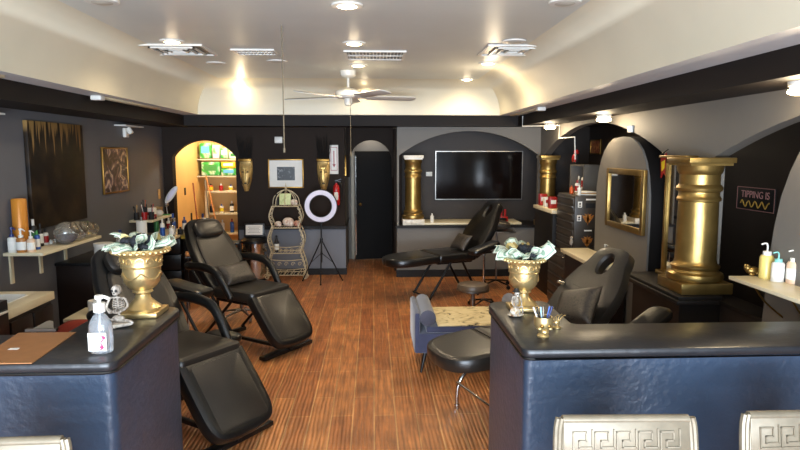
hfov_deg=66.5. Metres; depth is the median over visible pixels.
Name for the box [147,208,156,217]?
box
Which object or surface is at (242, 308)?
round stool
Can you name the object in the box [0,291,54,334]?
base cabinet
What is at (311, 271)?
baseboard
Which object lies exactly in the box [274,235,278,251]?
bottle
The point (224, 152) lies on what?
pack
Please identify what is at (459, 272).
baseboard
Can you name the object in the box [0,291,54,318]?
countertop
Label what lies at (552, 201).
carton
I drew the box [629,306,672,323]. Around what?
armrest
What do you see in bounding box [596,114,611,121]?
light
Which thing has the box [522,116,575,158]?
power cable
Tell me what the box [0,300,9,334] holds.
drawer unit
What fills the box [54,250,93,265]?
countertop
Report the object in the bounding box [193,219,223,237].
headrest pillow
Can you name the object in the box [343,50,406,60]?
ceiling vent
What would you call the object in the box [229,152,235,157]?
pack
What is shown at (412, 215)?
column
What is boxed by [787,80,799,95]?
light
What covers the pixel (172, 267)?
workbench
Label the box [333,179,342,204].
fire extinguisher
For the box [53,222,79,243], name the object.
glass globe
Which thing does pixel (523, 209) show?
wall
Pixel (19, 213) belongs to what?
vase
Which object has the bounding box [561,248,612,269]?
countertop
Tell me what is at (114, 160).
framed print
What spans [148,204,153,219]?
pot
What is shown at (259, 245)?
pedal bin
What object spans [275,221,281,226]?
shell
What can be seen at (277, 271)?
wire shelf
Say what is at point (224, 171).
pack
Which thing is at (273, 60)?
recessed light
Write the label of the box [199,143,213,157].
pack
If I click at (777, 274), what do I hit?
squeeze bottle
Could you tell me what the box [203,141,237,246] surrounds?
wall
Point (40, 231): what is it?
slim bottle
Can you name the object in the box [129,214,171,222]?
wall shelf
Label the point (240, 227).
trim rail
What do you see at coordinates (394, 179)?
wall
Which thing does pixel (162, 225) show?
bottle
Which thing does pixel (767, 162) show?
wall
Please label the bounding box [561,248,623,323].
table
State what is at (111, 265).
headrest pillow
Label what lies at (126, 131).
emergency light
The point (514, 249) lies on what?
bouquet
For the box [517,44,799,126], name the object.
ceiling beam
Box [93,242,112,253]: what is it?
tub
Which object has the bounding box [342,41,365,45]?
recessed light
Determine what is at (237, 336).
chair base
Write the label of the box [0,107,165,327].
wall
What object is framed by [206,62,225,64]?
recessed light
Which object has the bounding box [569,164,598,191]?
mirror
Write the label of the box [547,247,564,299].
chest
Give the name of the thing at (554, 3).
recessed light
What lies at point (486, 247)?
stand
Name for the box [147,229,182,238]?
countertop
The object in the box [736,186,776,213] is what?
sign
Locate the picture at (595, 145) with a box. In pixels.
[591,141,599,152]
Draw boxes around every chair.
[0,435,71,449]
[86,249,272,449]
[184,218,312,360]
[427,247,634,408]
[553,414,698,449]
[739,410,799,449]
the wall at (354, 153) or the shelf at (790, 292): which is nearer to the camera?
the shelf at (790, 292)
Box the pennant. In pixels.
[660,149,668,177]
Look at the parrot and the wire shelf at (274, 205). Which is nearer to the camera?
the parrot
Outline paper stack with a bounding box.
[575,191,595,194]
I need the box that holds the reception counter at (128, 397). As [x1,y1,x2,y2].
[0,307,182,449]
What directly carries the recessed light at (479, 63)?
in the ceiling
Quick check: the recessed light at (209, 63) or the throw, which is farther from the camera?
the recessed light at (209, 63)
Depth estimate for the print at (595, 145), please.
8.98 m
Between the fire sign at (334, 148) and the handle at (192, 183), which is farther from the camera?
the handle at (192, 183)
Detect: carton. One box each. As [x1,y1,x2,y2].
[538,194,546,204]
[543,197,547,206]
[548,197,556,207]
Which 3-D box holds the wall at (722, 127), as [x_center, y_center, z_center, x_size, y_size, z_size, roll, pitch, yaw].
[2.499,0.370,3.305,0.260,2.290,12.250,0,7,-3]
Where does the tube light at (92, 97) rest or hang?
attached to the trim at (790, 37)
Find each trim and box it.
[0,26,799,115]
[0,78,189,126]
[184,115,517,127]
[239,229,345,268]
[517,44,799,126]
[591,246,762,321]
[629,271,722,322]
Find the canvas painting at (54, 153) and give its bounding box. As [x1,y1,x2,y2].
[22,120,87,228]
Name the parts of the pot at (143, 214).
pot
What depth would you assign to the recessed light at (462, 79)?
8.25 m
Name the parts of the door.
edge plate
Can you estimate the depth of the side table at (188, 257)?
7.39 m
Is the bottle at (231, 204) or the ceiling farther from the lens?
the bottle at (231, 204)
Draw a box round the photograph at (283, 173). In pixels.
[277,167,294,179]
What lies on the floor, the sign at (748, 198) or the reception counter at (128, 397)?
the reception counter at (128, 397)
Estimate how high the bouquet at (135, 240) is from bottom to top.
0.211 m
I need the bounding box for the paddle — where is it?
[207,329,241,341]
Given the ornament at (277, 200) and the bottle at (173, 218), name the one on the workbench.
the bottle at (173, 218)
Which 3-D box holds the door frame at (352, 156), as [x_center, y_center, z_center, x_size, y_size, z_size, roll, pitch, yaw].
[-0.844,-0.329,10.895,0.050,1.900,0.030,0,7,-3]
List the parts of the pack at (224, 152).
printed panel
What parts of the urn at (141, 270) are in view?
stem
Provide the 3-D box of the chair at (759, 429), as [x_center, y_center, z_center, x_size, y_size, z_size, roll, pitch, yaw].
[1.462,1.182,1.957,0.511,0.998,0.565,0,7,-3]
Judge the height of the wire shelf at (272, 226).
0.014 m
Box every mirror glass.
[608,174,640,228]
[664,165,678,269]
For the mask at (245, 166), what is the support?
attached to the wall at (254, 205)
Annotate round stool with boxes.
[224,305,251,322]
[456,281,489,306]
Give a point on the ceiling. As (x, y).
(441, 39)
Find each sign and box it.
[329,145,337,173]
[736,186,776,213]
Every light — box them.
[84,0,119,5]
[90,95,160,109]
[114,125,143,136]
[159,39,184,43]
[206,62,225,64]
[267,59,286,62]
[274,137,282,142]
[302,189,342,284]
[331,1,362,9]
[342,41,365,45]
[349,64,366,66]
[459,78,474,80]
[478,62,497,64]
[502,39,525,43]
[510,107,545,115]
[544,123,555,128]
[548,0,581,6]
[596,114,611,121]
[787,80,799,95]
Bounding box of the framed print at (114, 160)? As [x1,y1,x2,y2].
[100,147,129,194]
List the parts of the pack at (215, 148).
printed panel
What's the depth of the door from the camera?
10.81 m
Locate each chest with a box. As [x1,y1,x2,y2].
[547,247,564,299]
[556,192,595,249]
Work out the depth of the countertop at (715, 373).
2.66 m
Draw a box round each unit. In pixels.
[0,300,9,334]
[54,250,94,324]
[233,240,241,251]
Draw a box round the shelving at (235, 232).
[197,159,237,234]
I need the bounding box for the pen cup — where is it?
[534,314,552,338]
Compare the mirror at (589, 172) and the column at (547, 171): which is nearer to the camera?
the mirror at (589, 172)
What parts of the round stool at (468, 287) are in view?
seat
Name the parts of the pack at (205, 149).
printed panel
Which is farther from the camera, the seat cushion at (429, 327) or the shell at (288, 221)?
the shell at (288, 221)
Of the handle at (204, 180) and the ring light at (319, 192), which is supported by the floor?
the ring light at (319, 192)
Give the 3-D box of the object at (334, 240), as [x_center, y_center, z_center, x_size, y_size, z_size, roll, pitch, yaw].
[-1.673,0.424,9.545,1.648,0.720,0.012,0,7,-3]
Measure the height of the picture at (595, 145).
0.180 m
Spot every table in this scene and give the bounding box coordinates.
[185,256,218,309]
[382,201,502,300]
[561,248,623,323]
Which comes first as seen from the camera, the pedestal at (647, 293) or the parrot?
the pedestal at (647, 293)
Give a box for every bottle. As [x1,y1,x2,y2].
[7,227,16,252]
[16,228,26,252]
[27,230,35,251]
[29,219,36,238]
[34,230,40,249]
[38,224,43,245]
[43,229,48,244]
[87,294,113,353]
[154,216,158,232]
[160,218,164,236]
[166,218,169,230]
[169,222,174,236]
[170,213,175,231]
[177,227,183,234]
[182,217,186,228]
[220,204,223,212]
[230,201,233,211]
[230,219,233,232]
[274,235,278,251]
[430,213,433,222]
[569,186,573,193]
[575,180,579,190]
[577,185,580,194]
[758,243,773,278]
[770,252,784,281]
[785,250,795,283]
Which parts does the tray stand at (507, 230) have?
leg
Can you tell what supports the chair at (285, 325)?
on the floor
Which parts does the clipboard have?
clip lever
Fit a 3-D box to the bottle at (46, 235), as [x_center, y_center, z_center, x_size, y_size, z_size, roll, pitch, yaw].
[-3.347,0.111,5.760,0.053,0.150,0.052,0,7,-3]
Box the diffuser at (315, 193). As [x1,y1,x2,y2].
[305,190,336,221]
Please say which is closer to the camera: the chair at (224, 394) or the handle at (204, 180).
the chair at (224, 394)
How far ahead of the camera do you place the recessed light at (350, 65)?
6.93 m
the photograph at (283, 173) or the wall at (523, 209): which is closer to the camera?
the photograph at (283, 173)
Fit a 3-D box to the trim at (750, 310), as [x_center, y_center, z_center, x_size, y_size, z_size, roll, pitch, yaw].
[2.341,0.345,6.329,0.190,0.030,6.170,0,7,-3]
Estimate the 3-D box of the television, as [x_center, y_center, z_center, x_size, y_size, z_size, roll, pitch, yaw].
[1.276,-0.803,9.877,1.418,0.783,0.055,0,7,-3]
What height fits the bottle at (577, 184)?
0.160 m
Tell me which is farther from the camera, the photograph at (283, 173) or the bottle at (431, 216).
the bottle at (431, 216)
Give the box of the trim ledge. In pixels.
[395,220,534,227]
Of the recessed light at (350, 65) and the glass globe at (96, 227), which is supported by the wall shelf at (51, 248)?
the glass globe at (96, 227)
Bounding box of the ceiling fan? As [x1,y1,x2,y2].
[284,70,415,105]
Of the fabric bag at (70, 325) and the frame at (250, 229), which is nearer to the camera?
the fabric bag at (70, 325)
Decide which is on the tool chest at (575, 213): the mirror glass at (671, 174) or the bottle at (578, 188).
the bottle at (578, 188)
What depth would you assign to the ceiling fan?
7.44 m
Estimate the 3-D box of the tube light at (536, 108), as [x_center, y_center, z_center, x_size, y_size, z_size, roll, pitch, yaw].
[1.635,-1.459,7.943,0.100,0.045,1.544,0,7,-3]
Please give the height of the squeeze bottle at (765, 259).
0.224 m
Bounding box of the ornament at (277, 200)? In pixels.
[275,194,278,204]
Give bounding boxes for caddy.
[500,209,507,220]
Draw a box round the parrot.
[572,149,579,163]
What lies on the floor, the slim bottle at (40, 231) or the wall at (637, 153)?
the wall at (637, 153)
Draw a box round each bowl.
[116,245,168,290]
[504,257,544,290]
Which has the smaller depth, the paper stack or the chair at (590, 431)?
the chair at (590, 431)
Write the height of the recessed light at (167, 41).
0.020 m
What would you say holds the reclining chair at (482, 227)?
on the floor
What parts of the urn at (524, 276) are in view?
stem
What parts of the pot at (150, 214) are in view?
pot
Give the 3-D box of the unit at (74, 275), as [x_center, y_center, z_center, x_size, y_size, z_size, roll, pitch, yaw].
[-3.180,0.720,6.696,0.624,0.800,1.040,0,7,-3]
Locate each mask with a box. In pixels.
[236,135,252,190]
[316,138,331,189]
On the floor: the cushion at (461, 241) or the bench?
the bench
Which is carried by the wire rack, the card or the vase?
the card
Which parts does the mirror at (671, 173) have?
gilt frame, cornice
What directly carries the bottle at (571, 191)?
on the tool chest at (575, 213)
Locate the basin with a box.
[0,294,27,303]
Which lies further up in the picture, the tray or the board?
the board
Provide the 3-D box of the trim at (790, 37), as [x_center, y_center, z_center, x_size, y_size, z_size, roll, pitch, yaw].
[-0.417,-0.910,2.893,4.870,0.050,11.990,0,7,-3]
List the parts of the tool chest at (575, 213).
drawer, drawer, drawer, drawer, drawer, drawer, drawer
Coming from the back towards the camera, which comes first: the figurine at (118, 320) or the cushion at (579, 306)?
the cushion at (579, 306)
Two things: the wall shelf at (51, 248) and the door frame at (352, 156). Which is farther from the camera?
the door frame at (352, 156)
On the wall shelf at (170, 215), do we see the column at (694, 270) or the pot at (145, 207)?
the pot at (145, 207)
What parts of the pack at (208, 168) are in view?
printed panel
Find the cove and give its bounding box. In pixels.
[0,0,799,114]
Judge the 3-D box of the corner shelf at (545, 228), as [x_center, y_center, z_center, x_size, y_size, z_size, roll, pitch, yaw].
[2.055,0.337,8.386,0.240,1.165,0.920,0,7,-3]
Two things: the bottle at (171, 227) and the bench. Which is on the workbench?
the bottle at (171, 227)
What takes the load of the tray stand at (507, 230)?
on the floor
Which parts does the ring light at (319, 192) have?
leg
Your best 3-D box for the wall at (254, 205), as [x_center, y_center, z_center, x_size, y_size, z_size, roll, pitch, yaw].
[-2.240,-0.362,9.508,2.764,2.290,0.150,0,7,-3]
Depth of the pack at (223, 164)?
10.78 m
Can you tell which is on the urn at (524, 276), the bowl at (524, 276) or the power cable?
the bowl at (524, 276)
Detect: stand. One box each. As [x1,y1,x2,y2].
[468,240,499,305]
[482,229,515,289]
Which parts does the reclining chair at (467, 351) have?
under frame, seat, backrest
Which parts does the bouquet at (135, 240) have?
black flower, black flower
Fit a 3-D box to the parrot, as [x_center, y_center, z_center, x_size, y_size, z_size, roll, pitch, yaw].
[2.374,-0.917,8.222,0.095,0.200,0.117,0,7,-3]
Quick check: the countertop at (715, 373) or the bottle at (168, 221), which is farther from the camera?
the bottle at (168, 221)
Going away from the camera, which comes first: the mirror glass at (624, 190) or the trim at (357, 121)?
the mirror glass at (624, 190)
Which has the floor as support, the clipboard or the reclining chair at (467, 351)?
the reclining chair at (467, 351)
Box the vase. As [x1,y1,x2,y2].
[10,198,28,243]
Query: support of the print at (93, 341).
attached to the sanitizer bottle at (100, 335)
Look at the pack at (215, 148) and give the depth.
10.74 m
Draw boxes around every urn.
[109,245,170,318]
[503,257,546,311]
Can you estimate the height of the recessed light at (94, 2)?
0.020 m
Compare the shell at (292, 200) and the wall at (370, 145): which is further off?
the wall at (370, 145)
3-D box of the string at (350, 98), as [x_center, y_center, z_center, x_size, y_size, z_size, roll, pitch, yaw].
[-0.602,-1.190,7.434,0.022,0.700,0.022,2,7,20]
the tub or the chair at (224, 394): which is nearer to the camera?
the chair at (224, 394)
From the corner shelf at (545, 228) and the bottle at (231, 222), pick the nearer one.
the corner shelf at (545, 228)
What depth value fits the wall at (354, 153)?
11.77 m
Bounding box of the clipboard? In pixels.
[0,320,75,363]
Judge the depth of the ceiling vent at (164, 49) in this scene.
5.86 m
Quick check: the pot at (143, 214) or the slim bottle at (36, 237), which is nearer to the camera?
the slim bottle at (36, 237)
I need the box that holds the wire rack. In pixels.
[263,183,308,278]
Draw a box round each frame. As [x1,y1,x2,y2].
[244,223,264,236]
[351,153,354,258]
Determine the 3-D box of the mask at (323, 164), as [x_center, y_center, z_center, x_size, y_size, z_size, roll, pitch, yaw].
[-1.162,-0.954,9.338,0.248,0.875,0.125,0,7,-3]
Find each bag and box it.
[56,319,87,331]
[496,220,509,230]
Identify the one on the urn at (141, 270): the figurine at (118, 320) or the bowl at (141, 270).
the bowl at (141, 270)
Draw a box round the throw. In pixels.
[432,306,490,325]
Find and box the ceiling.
[58,0,589,78]
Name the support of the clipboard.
on the reception counter at (128, 397)
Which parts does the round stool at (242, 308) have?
caster leg, caster leg, caster leg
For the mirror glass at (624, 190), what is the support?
attached to the wall mirror at (626, 189)
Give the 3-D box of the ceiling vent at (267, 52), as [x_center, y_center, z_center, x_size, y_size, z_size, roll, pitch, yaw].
[-1.438,-1.714,6.053,0.420,0.016,0.300,0,7,-3]
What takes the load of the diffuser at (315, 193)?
attached to the ring light at (319, 192)
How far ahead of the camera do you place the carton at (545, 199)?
8.38 m
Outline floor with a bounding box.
[179,255,548,449]
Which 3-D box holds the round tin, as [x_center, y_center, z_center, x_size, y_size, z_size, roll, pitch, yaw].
[-3.380,-0.173,8.558,0.120,0.095,0.120,0,7,-3]
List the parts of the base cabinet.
door, door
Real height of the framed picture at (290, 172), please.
0.446 m
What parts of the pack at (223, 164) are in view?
printed panel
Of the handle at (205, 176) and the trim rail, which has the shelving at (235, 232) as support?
the handle at (205, 176)
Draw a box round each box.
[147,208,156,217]
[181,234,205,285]
[627,125,632,132]
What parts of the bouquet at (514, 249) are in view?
black flower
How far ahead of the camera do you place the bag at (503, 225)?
8.53 m
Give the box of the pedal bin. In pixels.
[241,236,267,279]
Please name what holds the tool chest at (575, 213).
on the chest at (556, 262)
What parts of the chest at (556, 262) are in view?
drawer, drawer, drawer, drawer, drawer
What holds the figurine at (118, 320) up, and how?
on the reception counter at (128, 397)
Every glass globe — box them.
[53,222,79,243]
[71,221,87,240]
[80,221,93,237]
[91,222,98,235]
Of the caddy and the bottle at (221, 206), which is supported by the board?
the caddy
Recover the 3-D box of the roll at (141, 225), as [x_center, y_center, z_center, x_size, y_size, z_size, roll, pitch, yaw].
[-3.194,0.060,7.545,0.124,0.310,0.124,0,7,-3]
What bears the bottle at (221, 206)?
on the shelving at (235, 232)
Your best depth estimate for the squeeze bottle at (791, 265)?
3.65 m
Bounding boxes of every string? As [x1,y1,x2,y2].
[281,25,284,151]
[350,98,351,155]
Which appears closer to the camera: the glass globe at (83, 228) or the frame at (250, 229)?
the glass globe at (83, 228)
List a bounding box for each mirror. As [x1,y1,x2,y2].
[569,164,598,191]
[605,168,647,235]
[655,155,697,273]
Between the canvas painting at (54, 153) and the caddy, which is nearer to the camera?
the canvas painting at (54, 153)
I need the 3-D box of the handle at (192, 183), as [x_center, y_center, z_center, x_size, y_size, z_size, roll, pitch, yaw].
[-3.461,-0.267,10.347,0.024,0.884,0.359,-4,8,-29]
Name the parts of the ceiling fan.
blade, blade, blade, blade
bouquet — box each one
[101,232,176,253]
[493,237,555,263]
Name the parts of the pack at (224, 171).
printed panel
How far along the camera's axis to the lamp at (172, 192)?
8.82 m
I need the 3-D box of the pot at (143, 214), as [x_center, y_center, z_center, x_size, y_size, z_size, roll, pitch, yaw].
[-3.392,-0.173,8.081,0.079,0.206,0.079,0,7,-3]
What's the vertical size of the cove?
0.460 m
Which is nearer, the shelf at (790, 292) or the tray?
the shelf at (790, 292)
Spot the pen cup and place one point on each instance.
(543, 325)
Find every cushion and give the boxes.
[196,233,240,285]
[216,261,256,285]
[425,321,480,332]
[450,233,471,250]
[556,286,602,323]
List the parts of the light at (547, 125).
bulb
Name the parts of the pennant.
yellow panel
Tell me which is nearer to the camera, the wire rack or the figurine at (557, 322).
the figurine at (557, 322)
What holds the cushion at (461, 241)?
on the reclining chair at (482, 227)
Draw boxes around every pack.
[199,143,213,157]
[201,162,221,174]
[212,145,221,157]
[220,148,230,157]
[221,162,235,167]
[221,168,235,174]
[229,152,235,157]
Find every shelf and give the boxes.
[3,235,101,283]
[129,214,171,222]
[267,271,304,275]
[270,250,302,253]
[271,204,300,206]
[271,225,299,228]
[533,204,557,294]
[729,276,799,317]
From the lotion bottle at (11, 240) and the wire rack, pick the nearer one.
the lotion bottle at (11, 240)
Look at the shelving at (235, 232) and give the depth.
10.81 m
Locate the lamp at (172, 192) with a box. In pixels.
[164,186,177,228]
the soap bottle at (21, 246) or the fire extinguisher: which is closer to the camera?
the soap bottle at (21, 246)
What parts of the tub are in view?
lid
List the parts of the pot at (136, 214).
pot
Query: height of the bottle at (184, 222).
0.200 m
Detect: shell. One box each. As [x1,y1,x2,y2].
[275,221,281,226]
[283,217,293,226]
[290,199,297,204]
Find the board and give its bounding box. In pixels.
[424,219,521,224]
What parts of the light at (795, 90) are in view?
bulb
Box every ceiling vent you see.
[138,44,217,55]
[230,49,278,55]
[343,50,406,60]
[477,44,536,56]
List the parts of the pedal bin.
lid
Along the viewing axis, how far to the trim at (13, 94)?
5.68 m
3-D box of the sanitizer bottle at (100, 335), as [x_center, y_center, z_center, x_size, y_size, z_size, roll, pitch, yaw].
[-1.251,0.412,2.544,0.095,0.243,0.078,0,7,-3]
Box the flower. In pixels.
[99,335,104,350]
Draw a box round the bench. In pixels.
[410,293,513,372]
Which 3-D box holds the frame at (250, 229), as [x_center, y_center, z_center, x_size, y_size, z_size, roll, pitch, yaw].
[-2.182,0.074,9.171,0.300,0.210,0.126,0,7,-3]
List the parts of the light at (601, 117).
bulb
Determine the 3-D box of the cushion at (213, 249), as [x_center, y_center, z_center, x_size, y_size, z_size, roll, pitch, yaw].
[-1.825,0.336,6.225,0.364,0.490,0.430,4,8,32]
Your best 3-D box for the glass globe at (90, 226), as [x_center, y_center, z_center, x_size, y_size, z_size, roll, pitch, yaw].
[-3.206,0.046,6.192,0.188,0.180,0.179,0,7,-3]
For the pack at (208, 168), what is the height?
0.238 m
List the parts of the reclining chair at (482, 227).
under frame, seat, backrest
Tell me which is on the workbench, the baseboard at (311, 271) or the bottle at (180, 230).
the bottle at (180, 230)
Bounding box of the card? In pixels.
[279,193,290,204]
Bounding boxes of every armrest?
[168,278,213,329]
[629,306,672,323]
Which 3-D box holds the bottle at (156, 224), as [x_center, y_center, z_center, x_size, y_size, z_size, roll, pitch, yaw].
[-3.284,0.011,8.221,0.060,0.250,0.058,0,7,-3]
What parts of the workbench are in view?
drawer, drawer, drawer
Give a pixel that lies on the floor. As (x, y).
(359, 384)
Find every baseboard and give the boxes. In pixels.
[268,268,346,274]
[396,269,509,276]
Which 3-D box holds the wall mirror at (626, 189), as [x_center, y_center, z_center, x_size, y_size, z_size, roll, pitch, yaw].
[2.172,-0.246,5.901,0.035,0.591,0.880,0,7,-3]
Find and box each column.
[402,155,424,224]
[533,155,559,224]
[657,157,736,294]
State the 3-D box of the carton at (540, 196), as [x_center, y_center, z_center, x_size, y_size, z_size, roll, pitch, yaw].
[2.021,-0.361,8.634,0.100,0.160,0.101,0,7,-3]
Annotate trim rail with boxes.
[239,226,346,229]
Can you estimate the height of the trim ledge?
0.040 m
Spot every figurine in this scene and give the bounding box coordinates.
[106,285,133,328]
[508,288,523,316]
[553,314,565,328]
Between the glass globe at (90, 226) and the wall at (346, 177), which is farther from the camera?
the wall at (346, 177)
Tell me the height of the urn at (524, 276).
0.279 m
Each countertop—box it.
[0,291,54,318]
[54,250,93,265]
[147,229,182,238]
[488,301,799,449]
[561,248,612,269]
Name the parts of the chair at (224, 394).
armrest, backrest, armrest, seat, frame, leg rest panel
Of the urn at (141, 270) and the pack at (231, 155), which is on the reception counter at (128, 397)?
the urn at (141, 270)
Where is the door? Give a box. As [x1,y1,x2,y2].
[355,151,391,258]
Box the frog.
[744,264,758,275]
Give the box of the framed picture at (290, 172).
[268,159,303,187]
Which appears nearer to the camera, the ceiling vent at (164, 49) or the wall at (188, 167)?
the ceiling vent at (164, 49)
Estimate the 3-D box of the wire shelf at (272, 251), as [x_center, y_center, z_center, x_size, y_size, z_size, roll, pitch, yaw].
[-1.700,0.405,9.195,0.475,0.014,0.294,0,7,-3]
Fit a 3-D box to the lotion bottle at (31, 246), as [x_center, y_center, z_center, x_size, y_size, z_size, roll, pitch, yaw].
[-3.228,0.141,5.336,0.065,0.190,0.064,-3,8,-27]
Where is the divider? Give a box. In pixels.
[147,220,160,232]
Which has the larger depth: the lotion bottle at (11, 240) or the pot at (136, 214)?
the pot at (136, 214)
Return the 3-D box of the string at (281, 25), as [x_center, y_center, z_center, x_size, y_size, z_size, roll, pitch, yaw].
[-0.934,-1.080,4.870,0.017,0.996,0.017,2,7,20]
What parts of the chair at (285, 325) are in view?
armrest, backrest, seat, armrest, frame, leg rest panel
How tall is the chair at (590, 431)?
0.998 m
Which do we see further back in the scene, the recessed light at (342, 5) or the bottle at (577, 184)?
the bottle at (577, 184)
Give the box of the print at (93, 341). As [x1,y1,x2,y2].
[89,337,98,345]
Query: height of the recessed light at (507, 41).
0.020 m
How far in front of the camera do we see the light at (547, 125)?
8.07 m
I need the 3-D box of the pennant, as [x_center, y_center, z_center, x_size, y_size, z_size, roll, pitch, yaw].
[2.293,-0.534,5.311,0.012,0.255,0.144,0,7,-3]
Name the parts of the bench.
arm, leg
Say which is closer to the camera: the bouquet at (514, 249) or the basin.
the bouquet at (514, 249)
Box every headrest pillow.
[103,252,121,273]
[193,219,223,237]
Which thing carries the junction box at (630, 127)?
attached to the wall at (722, 127)
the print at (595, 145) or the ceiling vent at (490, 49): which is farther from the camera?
the print at (595, 145)
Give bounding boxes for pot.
[133,205,139,219]
[141,200,147,218]
[141,204,146,219]
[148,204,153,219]
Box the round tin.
[157,209,163,215]
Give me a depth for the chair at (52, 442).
1.95 m
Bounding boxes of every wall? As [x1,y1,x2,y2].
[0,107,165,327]
[161,127,345,248]
[175,141,205,228]
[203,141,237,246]
[345,128,393,258]
[345,129,348,267]
[354,153,354,219]
[392,128,401,270]
[396,127,589,269]
[402,131,536,221]
[540,89,799,321]
[589,122,799,306]
[594,137,664,323]
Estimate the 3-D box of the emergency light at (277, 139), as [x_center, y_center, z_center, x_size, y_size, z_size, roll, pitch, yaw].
[-1.851,-1.298,9.309,0.120,0.100,0.060,0,7,-3]
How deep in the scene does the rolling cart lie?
5.23 m
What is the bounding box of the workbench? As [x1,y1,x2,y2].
[147,229,184,279]
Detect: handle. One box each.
[192,183,197,218]
[204,180,209,217]
[205,176,215,218]
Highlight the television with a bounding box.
[435,151,522,199]
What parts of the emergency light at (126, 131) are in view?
mounting plate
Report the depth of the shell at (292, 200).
9.05 m
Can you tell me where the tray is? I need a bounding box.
[495,229,515,232]
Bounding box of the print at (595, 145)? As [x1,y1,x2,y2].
[590,139,601,154]
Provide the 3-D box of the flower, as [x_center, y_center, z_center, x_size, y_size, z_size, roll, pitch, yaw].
[-1.229,0.486,2.517,0.028,0.067,0.005,0,7,-3]
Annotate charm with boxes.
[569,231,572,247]
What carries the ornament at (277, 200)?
on the wire rack
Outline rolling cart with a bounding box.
[63,307,87,322]
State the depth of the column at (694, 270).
4.51 m
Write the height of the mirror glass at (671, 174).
0.960 m

